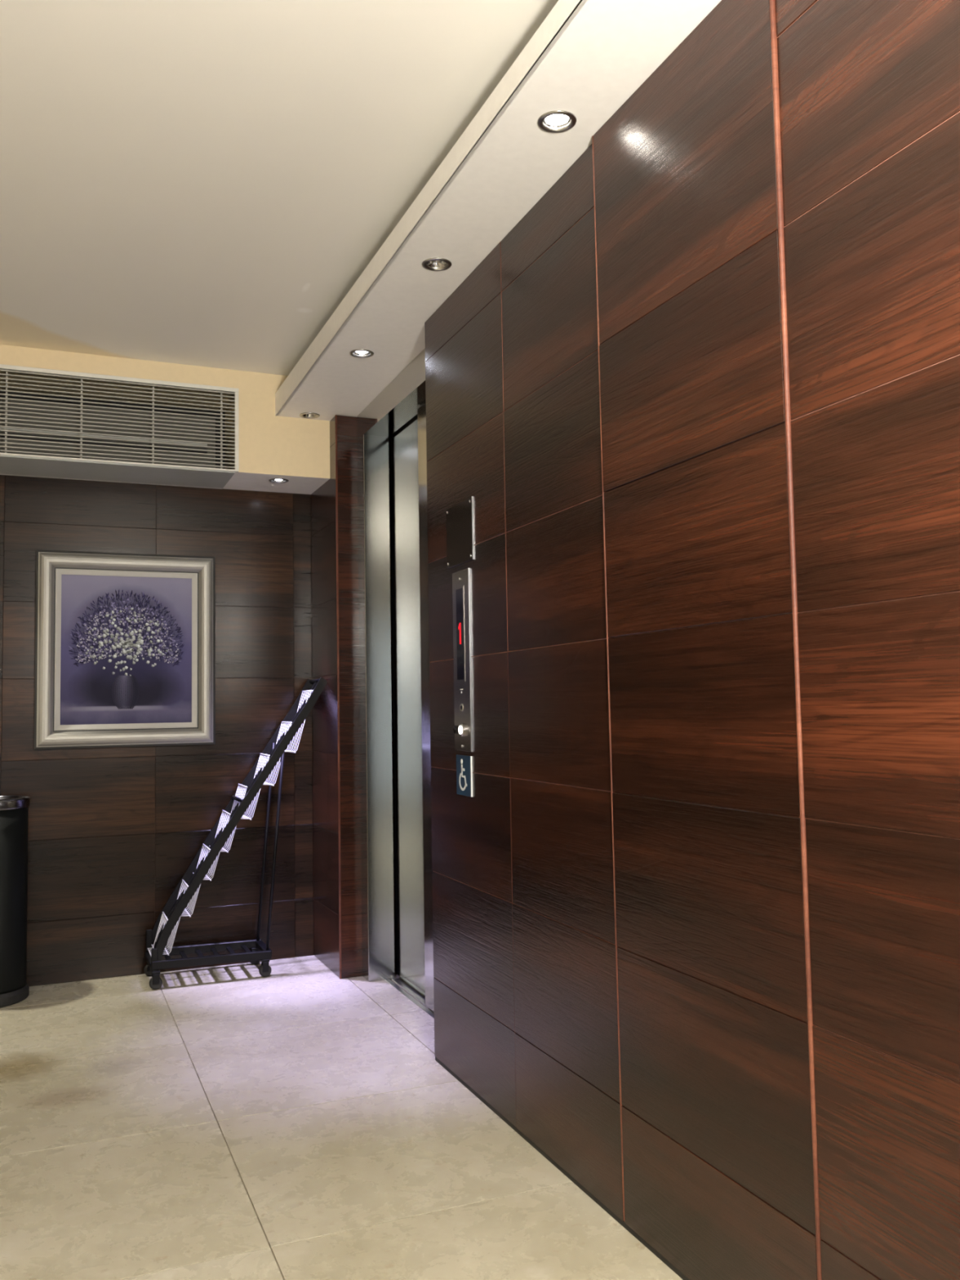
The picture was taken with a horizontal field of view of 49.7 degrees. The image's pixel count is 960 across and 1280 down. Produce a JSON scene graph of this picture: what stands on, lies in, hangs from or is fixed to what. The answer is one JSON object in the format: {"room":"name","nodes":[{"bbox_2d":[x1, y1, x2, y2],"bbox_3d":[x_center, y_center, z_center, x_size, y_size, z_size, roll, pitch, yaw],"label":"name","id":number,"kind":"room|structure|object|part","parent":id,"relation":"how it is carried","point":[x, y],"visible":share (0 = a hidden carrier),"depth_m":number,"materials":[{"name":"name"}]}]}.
{"room":"elevator lobby","nodes":[
{"label":"elevator lobby","id":0,"kind":"room"},
{"bbox_2d":[0,475,313,986],"bbox_3d":[-2.543,0.142,4.041,3.843,2.520,0.120,1,-4,-23],"label":"wall","id":1,"kind":"structure","parent":0,"point":[113,833],"depth_m":4.45,"materials":[{"name":"brown wood"}]},
{"bbox_3d":[-2.219,0.653,4.080,0.598,0.325,0.008,1,-4,-23],"label":"panel","id":2,"kind":"part","parent":1,"relation":"part of","materials":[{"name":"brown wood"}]},
{"bbox_3d":[-2.224,0.323,4.101,0.598,0.332,0.008,1,-4,-23],"label":"panel","id":3,"kind":"part","parent":1,"relation":"part of","materials":[{"name":"brown wood"}]},
{"bbox_3d":[-2.230,-0.003,4.122,0.598,0.318,0.008,1,-4,-23],"label":"panel","id":4,"kind":"part","parent":1,"relation":"part of","materials":[{"name":"brown wood"}]},
{"bbox_3d":[-2.235,-0.327,4.143,0.598,0.328,0.008,1,-4,-23],"label":"panel","id":5,"kind":"part","parent":1,"relation":"part of","materials":[{"name":"brown wood"}]},
{"bbox_3d":[-2.240,-0.588,4.160,0.598,0.192,0.008,1,-4,-23],"label":"panel","id":6,"kind":"part","parent":1,"relation":"part of","materials":[{"name":"brown wood"}]},
{"bbox_3d":[-1.677,0.003,4.354,0.598,0.318,0.008,1,-4,-23],"label":"panel","id":7,"kind":"part","parent":1,"relation":"part of","materials":[{"name":"brown wood"}]},
{"bbox_3d":[-1.666,0.658,4.312,0.598,0.325,0.008,1,-4,-23],"label":"panel","id":8,"kind":"part","parent":1,"relation":"part of","materials":[{"name":"brown wood"}]},
{"bbox_3d":[-1.671,0.329,4.333,0.598,0.332,0.008,1,-4,-23],"label":"panel","id":9,"kind":"part","parent":1,"relation":"part of","materials":[{"name":"brown wood"}]},
{"bbox_3d":[-1.682,-0.321,4.375,0.598,0.328,0.008,1,-4,-23],"label":"panel","id":10,"kind":"part","parent":1,"relation":"part of","materials":[{"name":"brown wood"}]},
{"bbox_3d":[-1.686,-0.582,4.392,0.598,0.192,0.008,1,-4,-23],"label":"panel","id":11,"kind":"part","parent":1,"relation":"part of","materials":[{"name":"brown wood"}]},
{"bbox_3d":[-1.655,1.278,4.272,0.598,0.252,0.008,1,-4,-23],"label":"panel","id":12,"kind":"part","parent":1,"relation":"part of","materials":[{"name":"brown wood"}]},
{"bbox_3d":[-1.660,0.986,4.291,0.598,0.328,0.008,1,-4,-23],"label":"panel","id":13,"kind":"part","parent":1,"relation":"part of","materials":[{"name":"brown wood"}]},
{"bbox_2d":[34,549,215,749],"bbox_3d":[-1.495,0.041,4.397,0.725,0.823,0.047,1,-4,-23],"label":"framed painting","id":14,"kind":"object","parent":1,"relation":"attached to","point":[125,643],"visible":1,"depth_m":4.40,"materials":[{"name":"silver metal"}]},
{"bbox_3d":[-1.793,0.038,4.272,0.061,0.805,0.047,1,-4,-23],"label":"frame","id":15,"kind":"part","parent":14,"relation":"part of","materials":[{"name":"silver metal"}]},
{"bbox_3d":[-1.489,0.412,4.373,0.707,0.061,0.047,1,-4,-23],"label":"frame","id":16,"kind":"part","parent":14,"relation":"part of","materials":[{"name":"silver metal"}]},
{"bbox_3d":[-1.501,-0.331,4.421,0.707,0.061,0.047,1,-4,-23],"label":"frame","id":17,"kind":"part","parent":14,"relation":"part of","materials":[{"name":"silver metal"}]},
{"bbox_3d":[-1.197,0.044,4.522,0.061,0.805,0.047,1,-4,-23],"label":"frame","id":18,"kind":"part","parent":14,"relation":"part of","materials":[{"name":"silver metal"}]},
{"bbox_3d":[-1.133,-0.577,4.624,0.598,0.192,0.008,1,-4,-23],"label":"panel","id":19,"kind":"part","parent":1,"relation":"part of","materials":[{"name":"brown wood"}]},
{"bbox_3d":[-1.129,-0.315,4.607,0.598,0.328,0.008,1,-4,-23],"label":"panel","id":20,"kind":"part","parent":1,"relation":"part of","materials":[{"name":"brown wood"}]},
{"bbox_3d":[-1.118,0.335,4.566,0.598,0.332,0.008,1,-4,-23],"label":"panel","id":21,"kind":"part","parent":1,"relation":"part of","materials":[{"name":"brown wood"}]},
{"bbox_3d":[-1.113,0.664,4.545,0.598,0.325,0.008,1,-4,-23],"label":"panel","id":22,"kind":"part","parent":1,"relation":"part of","materials":[{"name":"brown wood"}]},
{"bbox_3d":[-1.107,0.992,4.524,0.598,0.328,0.008,1,-4,-23],"label":"panel","id":23,"kind":"part","parent":1,"relation":"part of","materials":[{"name":"brown wood"}]},
{"bbox_3d":[-1.102,1.283,4.505,0.598,0.252,0.008,1,-4,-23],"label":"panel","id":24,"kind":"part","parent":1,"relation":"part of","materials":[{"name":"brown wood"}]},
{"bbox_3d":[-1.123,0.009,4.587,0.598,0.318,0.008,1,-4,-23],"label":"panel","id":25,"kind":"part","parent":1,"relation":"part of","materials":[{"name":"brown wood"}]},
{"bbox_3d":[-0.818,-0.573,4.756,0.081,0.192,0.008,1,-4,-23],"label":"panel","id":26,"kind":"part","parent":1,"relation":"part of","materials":[{"name":"brown wood"}]},
{"bbox_3d":[-0.814,-0.312,4.740,0.081,0.328,0.008,1,-4,-23],"label":"panel","id":27,"kind":"part","parent":1,"relation":"part of","materials":[{"name":"brown wood"}]},
{"bbox_3d":[-0.809,0.012,4.719,0.081,0.318,0.008,1,-4,-23],"label":"panel","id":28,"kind":"part","parent":1,"relation":"part of","materials":[{"name":"brown wood"}]},
{"bbox_3d":[-0.803,0.338,4.698,0.081,0.332,0.008,1,-4,-23],"label":"panel","id":29,"kind":"part","parent":1,"relation":"part of","materials":[{"name":"brown wood"}]},
{"bbox_3d":[-0.798,0.667,4.677,0.081,0.325,0.008,1,-4,-23],"label":"panel","id":30,"kind":"part","parent":1,"relation":"part of","materials":[{"name":"brown wood"}]},
{"bbox_3d":[-0.792,0.995,4.656,0.081,0.328,0.008,1,-4,-23],"label":"panel","id":31,"kind":"part","parent":1,"relation":"part of","materials":[{"name":"brown wood"}]},
{"bbox_3d":[-0.787,1.286,4.637,0.081,0.252,0.008,1,-4,-23],"label":"panel","id":32,"kind":"part","parent":1,"relation":"part of","materials":[{"name":"brown wood"}]},
{"bbox_2d":[0,344,329,494],"bbox_3d":[-2.488,-0.912,3.911,3.823,0.435,0.400,1,-4,-23],"label":"soffit","id":33,"kind":"structure","parent":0,"point":[296,451],"depth_m":4.34,"materials":[{"name":"beige paint"}]},
{"bbox_2d":[0,399,215,467],"bbox_3d":[-1.631,-0.817,4.260,1.035,0.244,0.208,1,-4,-23],"label":"filter","id":34,"kind":"object","parent":33,"relation":"on","point":[1,400],"visible":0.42,"depth_m":4.20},
{"bbox_3d":[-1.576,-0.692,4.237,1.081,0.008,0.316,1,-4,-23],"label":"access panel","id":35,"kind":"part","parent":33,"relation":"part of","materials":[{"name":"white paint"}]},
{"bbox_2d":[0,364,239,471],"bbox_3d":[-1.840,-0.883,3.971,1.805,0.351,0.020,1,-4,-23],"label":"air vent","id":36,"kind":"object","parent":33,"relation":"in","point":[7,368],"visible":1,"depth_m":4.13,"materials":[{"name":"metal"}]},
{"bbox_2d":[268,478,288,483],"bbox_3d":[-0.869,-0.706,4.468,0.086,0.042,0.086,1,-4,-23],"label":"recessed light","id":37,"kind":"object","parent":33,"relation":"in","point":[272,480],"visible":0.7,"depth_m":4.47,"materials":[{"name":"silver metal"}]},
{"bbox_2d":[299,412,319,418],"bbox_3d":[-0.721,-0.968,4.381,0.086,0.042,0.086,1,-4,-23],"label":"recessed light","id":38,"kind":"object","parent":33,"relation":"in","point":[306,415],"visible":0.66,"depth_m":4.40,"materials":[{"name":"silver metal"}]},
{"bbox_2d":[0,0,558,375],"bbox_3d":[-0.707,-1.440,0.338,4.570,0.100,7.620,1,-4,-23],"label":"ceiling","id":39,"kind":"structure","parent":0,"point":[201,183],"depth_m":2.64,"materials":[{"name":"paint"}]},
{"bbox_2d":[0,955,682,1279],"bbox_3d":[-0.745,1.200,0.389,4.550,0.120,8.050,1,-4,-23],"label":"floor","id":40,"kind":"structure","parent":0,"point":[300,1121],"depth_m":2.60,"materials":[{"name":"tile"}]},
{"bbox_2d":[0,795,30,1007],"bbox_3d":[-1.899,1.002,4.019,0.282,0.775,0.282,1,-4,-23],"label":"waste bin","id":41,"kind":"object","parent":40,"relation":"on","point":[14,809],"visible":1,"depth_m":3.96,"materials":[{"name":"black metal"}]},
{"bbox_2d":[143,677,327,989],"bbox_3d":[-1.030,0.782,4.393,0.732,1.237,0.264,1,-4,-23],"label":"magazine rack","id":42,"kind":"object","parent":40,"relation":"on","point":[157,939],"visible":1,"depth_m":4.35,"materials":[{"name":"black metal"}]},
{"bbox_3d":[-1.385,1.279,4.333,0.024,0.130,0.016,1,-4,-23],"label":"post","id":43,"kind":"part","parent":42,"relation":"part of","materials":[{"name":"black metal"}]},
{"bbox_3d":[-1.295,1.279,4.120,0.024,0.100,0.016,1,-4,-23],"label":"post","id":44,"kind":"part","parent":42,"relation":"part of","materials":[{"name":"black metal"}]},
{"bbox_3d":[-1.176,1.315,4.418,0.478,0.041,0.022,1,-4,-23],"label":"rail","id":45,"kind":"part","parent":42,"relation":"part of","materials":[{"name":"black metal"}]},
{"bbox_3d":[-1.087,1.299,4.207,0.478,0.041,0.022,1,-4,-23],"label":"rail","id":46,"kind":"part","parent":42,"relation":"part of","materials":[{"name":"black metal"}]},
{"bbox_3d":[-0.939,0.886,4.536,0.087,0.866,0.012,1,-4,-23],"label":"leg","id":47,"kind":"part","parent":42,"relation":"part of","materials":[{"name":"black metal"}]},
{"bbox_3d":[-0.859,0.873,4.346,0.087,0.866,0.012,1,-4,-23],"label":"leg","id":48,"kind":"part","parent":42,"relation":"part of","materials":[{"name":"black metal"}]},
{"bbox_2d":[311,414,395,978],"bbox_3d":[-0.412,0.238,4.685,0.628,2.341,0.572,1,-4,-23],"label":"wall pillar","id":49,"kind":"structure","parent":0,"point":[335,713],"depth_m":4.37,"materials":[{"name":"brown wood"}]},
{"bbox_3d":[-0.691,-0.656,4.569,0.006,0.330,0.446,1,-4,-23],"label":"panel","id":50,"kind":"part","parent":49,"relation":"part of","materials":[{"name":"brown wood"}]},
{"bbox_3d":[-0.685,-0.326,4.548,0.006,0.329,0.446,1,-4,-23],"label":"panel","id":51,"kind":"part","parent":49,"relation":"part of","materials":[{"name":"brown wood"}]},
{"bbox_3d":[-0.680,-0.002,4.527,0.006,0.318,0.446,1,-4,-23],"label":"panel","id":52,"kind":"part","parent":49,"relation":"part of","materials":[{"name":"brown wood"}]},
{"bbox_3d":[-0.674,0.323,4.506,0.006,0.332,0.446,1,-4,-23],"label":"panel","id":53,"kind":"part","parent":49,"relation":"part of","materials":[{"name":"brown wood"}]},
{"bbox_3d":[-0.669,0.653,4.485,0.006,0.326,0.446,1,-4,-23],"label":"panel","id":54,"kind":"part","parent":49,"relation":"part of","materials":[{"name":"brown wood"}]},
{"bbox_3d":[-0.663,0.981,4.464,0.006,0.329,0.446,1,-4,-23],"label":"panel","id":55,"kind":"part","parent":49,"relation":"part of","materials":[{"name":"brown wood"}]},
{"bbox_3d":[-0.658,1.272,4.445,0.006,0.253,0.446,1,-4,-23],"label":"panel","id":56,"kind":"part","parent":49,"relation":"part of","materials":[{"name":"brown wood"}]},
{"bbox_3d":[-0.694,-0.879,4.584,0.006,0.114,0.446,1,-4,-23],"label":"panel","id":57,"kind":"part","parent":49,"relation":"part of","materials":[{"name":"beige paint"}]},
{"bbox_3d":[-0.320,-0.891,4.499,0.623,0.114,0.006,1,-4,-23],"label":"panel","id":58,"kind":"part","parent":49,"relation":"part of","materials":[{"name":"brown wood"}]},
{"bbox_3d":[-0.316,-0.668,4.484,0.623,0.330,0.006,1,-4,-23],"label":"panel","id":59,"kind":"part","parent":49,"relation":"part of","materials":[{"name":"brown wood"}]},
{"bbox_3d":[-0.310,-0.338,4.463,0.623,0.329,0.006,1,-4,-23],"label":"panel","id":60,"kind":"part","parent":49,"relation":"part of","materials":[{"name":"brown wood"}]},
{"bbox_3d":[-0.305,-0.014,4.442,0.623,0.318,0.006,1,-4,-23],"label":"panel","id":61,"kind":"part","parent":49,"relation":"part of","materials":[{"name":"brown wood"}]},
{"bbox_3d":[-0.299,0.312,4.421,0.623,0.332,0.006,1,-4,-23],"label":"panel","id":62,"kind":"part","parent":49,"relation":"part of","materials":[{"name":"brown wood"}]},
{"bbox_3d":[-0.294,0.641,4.400,0.623,0.326,0.006,1,-4,-23],"label":"panel","id":63,"kind":"part","parent":49,"relation":"part of","materials":[{"name":"brown wood"}]},
{"bbox_3d":[-0.288,0.969,4.379,0.623,0.329,0.006,1,-4,-23],"label":"panel","id":64,"kind":"part","parent":49,"relation":"part of","materials":[{"name":"brown wood"}]},
{"bbox_3d":[-0.284,1.260,4.360,0.623,0.253,0.006,1,-4,-23],"label":"panel","id":65,"kind":"part","parent":49,"relation":"part of","materials":[{"name":"brown wood"}]},
{"bbox_2d":[424,0,959,1279],"bbox_3d":[1.086,-0.116,0.421,0.084,2.450,6.319,1,-4,-23],"label":"wall","id":66,"kind":"structure","parent":0,"point":[695,888],"depth_m":1.86,"materials":[{"name":"brown wood"}]},
{"bbox_2d":[349,349,373,358],"bbox_3d":[-0.418,-1.031,3.662,0.086,0.042,0.086,1,-4,-23],"label":"recessed light","id":67,"kind":"object","parent":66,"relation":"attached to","point":[362,353],"visible":0.7,"depth_m":3.67,"materials":[{"name":"silver metal"}]},
{"bbox_3d":[-0.418,-1.023,3.661,0.044,0.021,0.044,1,-4,-23],"label":"bulb","id":68,"kind":"part","parent":67,"relation":"part of","materials":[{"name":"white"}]},
{"bbox_2d":[356,347,426,981],"bbox_3d":[-0.212,0.174,3.877,0.186,2.357,1.080,1,-4,-23],"label":"trim","id":69,"kind":"structure","parent":66,"relation":"attached to","point":[399,402],"depth_m":4.26,"materials":[{"name":"silver metal"}]},
{"bbox_2d":[384,977,434,1018],"bbox_3d":[-0.161,1.361,3.778,0.089,0.027,0.953,1,-4,-23],"label":"sill","id":70,"kind":"structure","parent":66,"relation":"attached to","point":[413,993],"depth_m":4.00,"materials":[{"name":"metal"}]},
{"bbox_2d":[389,402,434,1011],"bbox_3d":[-0.196,0.208,3.896,0.069,2.289,1.047,1,-4,-23],"label":"door","id":71,"kind":"structure","parent":66,"relation":"in","point":[414,942],"depth_m":4.09,"materials":[{"name":"silver metal"}]},
{"bbox_2d":[422,257,451,271],"bbox_3d":[-0.124,-1.092,2.961,0.086,0.042,0.086,1,-4,-23],"label":"recessed light","id":72,"kind":"object","parent":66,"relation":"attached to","point":[432,264],"visible":0.74,"depth_m":2.98,"materials":[{"name":"silver metal"}]},
{"bbox_2d":[445,496,474,568],"bbox_3d":[-0.062,-0.317,3.080,0.006,0.183,0.211,1,-4,-23],"label":"blank plate","id":73,"kind":"object","parent":66,"relation":"attached to","point":[460,517],"visible":1,"depth_m":3.07,"materials":[{"name":"metal"}]},
{"bbox_2d":[452,568,472,751],"bbox_3d":[-0.059,0.060,3.048,0.017,0.531,0.130,1,-4,-23],"label":"panel","id":74,"kind":"object","parent":66,"relation":"attached to","point":[462,729],"visible":1,"depth_m":3.04,"materials":[{"name":"metal"}]},
{"bbox_2d":[453,725,458,733],"bbox_3d":[-0.072,0.266,3.073,0.009,0.024,0.024,1,-4,-23],"label":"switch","id":75,"kind":"object","parent":74,"relation":"attached to","point":[455,729],"depth_m":3.07,"materials":[{"name":"silver glass"}]},
{"bbox_3d":[-0.058,-0.017,3.059,0.001,0.281,0.064,1,-4,-23],"label":"screen frame","id":76,"kind":"part","parent":74,"relation":"part of","materials":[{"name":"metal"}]},
{"bbox_3d":[-0.058,-0.998,3.106,0.009,0.140,0.611,1,-4,-23],"label":"panel","id":77,"kind":"part","parent":66,"relation":"part of","materials":[{"name":"brown wood"}]},
{"bbox_3d":[-0.054,-0.762,3.091,0.009,0.329,0.611,1,-4,-23],"label":"panel","id":78,"kind":"part","parent":66,"relation":"part of","materials":[{"name":"brown wood"}]},
{"bbox_2d":[456,755,472,796],"bbox_3d":[-0.046,0.396,3.026,0.004,0.116,0.116,1,-4,-23],"label":"accessibility sign","id":79,"kind":"object","parent":66,"relation":"attached to","point":[464,763],"visible":1,"depth_m":3.02,"materials":[{"name":"blue plastic"}]},
{"bbox_3d":[-0.049,-0.432,3.069,0.009,0.328,0.611,1,-4,-23],"label":"panel","id":80,"kind":"part","parent":66,"relation":"part of","materials":[{"name":"brown wood"}]},
{"bbox_3d":[-0.043,-0.108,3.049,0.009,0.318,0.611,1,-4,-23],"label":"panel","id":81,"kind":"part","parent":66,"relation":"part of","materials":[{"name":"brown wood"}]},
{"bbox_3d":[-0.038,0.218,3.028,0.009,0.332,0.611,1,-4,-23],"label":"panel","id":82,"kind":"part","parent":66,"relation":"part of","materials":[{"name":"brown wood"}]},
{"bbox_3d":[-0.032,0.547,3.006,0.009,0.325,0.611,1,-4,-23],"label":"panel","id":83,"kind":"part","parent":66,"relation":"part of","materials":[{"name":"brown wood"}]},
{"bbox_3d":[-0.027,0.875,2.985,0.009,0.328,0.611,1,-4,-23],"label":"panel","id":84,"kind":"part","parent":66,"relation":"part of","materials":[{"name":"brown wood"}]},
{"bbox_3d":[-0.022,1.161,2.967,0.009,0.241,0.611,1,-4,-23],"label":"panel","id":85,"kind":"part","parent":66,"relation":"part of","materials":[{"name":"brown wood"}]},
{"bbox_2d":[275,0,721,421],"bbox_3d":[0.982,-1.245,1.100,0.862,0.110,7.500,1,-4,-23],"label":"ceiling soffit","id":86,"kind":"structure","parent":66,"relation":"attached to","point":[586,59],"depth_m":2.51,"materials":[{"name":"white paint"}]},
{"bbox_3d":[0.165,-1.040,2.576,0.009,0.148,0.537,1,-4,-23],"label":"panel","id":87,"kind":"part","parent":66,"relation":"part of","materials":[{"name":"brown wood"}]},
{"bbox_3d":[0.169,-0.800,2.561,0.008,0.329,0.537,1,-4,-23],"label":"panel","id":88,"kind":"part","parent":66,"relation":"part of","materials":[{"name":"brown wood"}]},
{"bbox_3d":[0.174,-0.470,2.539,0.009,0.328,0.537,1,-4,-23],"label":"panel","id":89,"kind":"part","parent":66,"relation":"part of","materials":[{"name":"brown wood"}]},
{"bbox_3d":[0.180,-0.146,2.519,0.009,0.318,0.537,1,-4,-23],"label":"panel","id":90,"kind":"part","parent":66,"relation":"part of","materials":[{"name":"brown wood"}]},
{"bbox_2d":[537,110,576,133],"bbox_3d":[0.168,-1.153,2.268,0.086,0.042,0.086,1,-4,-23],"label":"recessed light","id":91,"kind":"object","parent":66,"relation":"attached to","point":[555,121],"visible":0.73,"depth_m":2.27,"materials":[{"name":"silver metal"}]},
{"bbox_3d":[0.168,-1.145,2.267,0.044,0.021,0.044,1,-4,-23],"label":"bulb","id":92,"kind":"part","parent":91,"relation":"part of","materials":[{"name":"white glass"}]},
{"bbox_3d":[0.185,0.180,2.498,0.010,0.332,0.537,1,-4,-23],"label":"panel","id":93,"kind":"part","parent":66,"relation":"part of","materials":[{"name":"brown wood"}]},
{"bbox_2d":[435,1056,688,1279],"bbox_3d":[1.082,1.100,0.331,0.001,0.012,6.316,1,-4,-23],"label":"baseboard","id":94,"kind":"structure","parent":66,"relation":"attached to","point":[597,1201],"depth_m":2.39,"materials":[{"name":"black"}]},
{"bbox_3d":[0.191,0.509,2.476,0.009,0.325,0.537,1,-4,-23],"label":"panel","id":95,"kind":"part","parent":66,"relation":"part of","materials":[{"name":"brown wood"}]},
{"bbox_3d":[0.196,0.837,2.455,0.010,0.328,0.537,1,-4,-23],"label":"panel","id":96,"kind":"part","parent":66,"relation":"part of","materials":[{"name":"brown wood"}]},
{"bbox_3d":[0.201,1.123,2.437,0.010,0.241,0.537,1,-4,-23],"label":"panel","id":97,"kind":"part","parent":66,"relation":"part of","materials":[{"name":"brown wood"}]},
{"bbox_3d":[0.384,-0.917,2.036,0.022,0.488,0.598,1,-4,-23],"label":"panel","id":98,"kind":"part","parent":66,"relation":"part of","materials":[{"name":"brown wood"}]},
{"bbox_3d":[0.391,-0.508,2.010,0.020,0.328,0.598,1,-4,-23],"label":"panel","id":99,"kind":"part","parent":66,"relation":"part of","materials":[{"name":"brown wood"}]},
{"bbox_3d":[0.398,-0.184,1.990,0.018,0.318,0.598,1,-4,-23],"label":"panel","id":100,"kind":"part","parent":66,"relation":"part of","materials":[{"name":"brown wood"}]},
{"bbox_3d":[0.404,0.142,1.969,0.016,0.332,0.598,1,-4,-23],"label":"panel","id":101,"kind":"part","parent":66,"relation":"part of","materials":[{"name":"brown wood"}]},
{"bbox_3d":[0.410,0.472,1.948,0.015,0.325,0.598,1,-4,-23],"label":"panel","id":102,"kind":"part","parent":66,"relation":"part of","materials":[{"name":"brown wood"}]},
{"bbox_3d":[0.416,0.799,1.927,0.013,0.328,0.598,1,-4,-23],"label":"panel","id":103,"kind":"part","parent":66,"relation":"part of","materials":[{"name":"brown wood"}]},
{"bbox_3d":[0.422,1.085,1.909,0.011,0.241,0.598,1,-4,-23],"label":"panel","id":104,"kind":"part","parent":66,"relation":"part of","materials":[{"name":"brown wood"}]},
{"bbox_3d":[0.621,-1.126,1.491,0.009,0.166,0.596,1,-4,-23],"label":"panel","id":105,"kind":"part","parent":66,"relation":"part of","materials":[{"name":"brown wood"}]},
{"bbox_3d":[0.657,1.046,1.351,0.010,0.241,0.596,1,-4,-23],"label":"panel","id":106,"kind":"part","parent":66,"relation":"part of","materials":[{"name":"brown wood"}]},
{"bbox_3d":[0.626,-0.877,1.475,0.008,0.329,0.596,1,-4,-23],"label":"panel","id":107,"kind":"part","parent":66,"relation":"part of","materials":[{"name":"brown wood"}]},
{"bbox_3d":[0.631,-0.547,1.454,0.009,0.328,0.596,1,-4,-23],"label":"panel","id":108,"kind":"part","parent":66,"relation":"part of","materials":[{"name":"brown wood"}]},
{"bbox_3d":[0.636,-0.223,1.433,0.009,0.318,0.596,1,-4,-23],"label":"panel","id":109,"kind":"part","parent":66,"relation":"part of","materials":[{"name":"brown wood"}]},
{"bbox_3d":[0.642,0.102,1.412,0.010,0.332,0.596,1,-4,-23],"label":"panel","id":110,"kind":"part","parent":66,"relation":"part of","materials":[{"name":"brown wood"}]},
{"bbox_3d":[0.648,0.432,1.391,0.009,0.325,0.596,1,-4,-23],"label":"panel","id":111,"kind":"part","parent":66,"relation":"part of","materials":[{"name":"brown wood"}]},
{"bbox_3d":[0.653,0.760,1.370,0.009,0.328,0.596,1,-4,-23],"label":"panel","id":112,"kind":"part","parent":66,"relation":"part of","materials":[{"name":"brown wood"}]}
]}

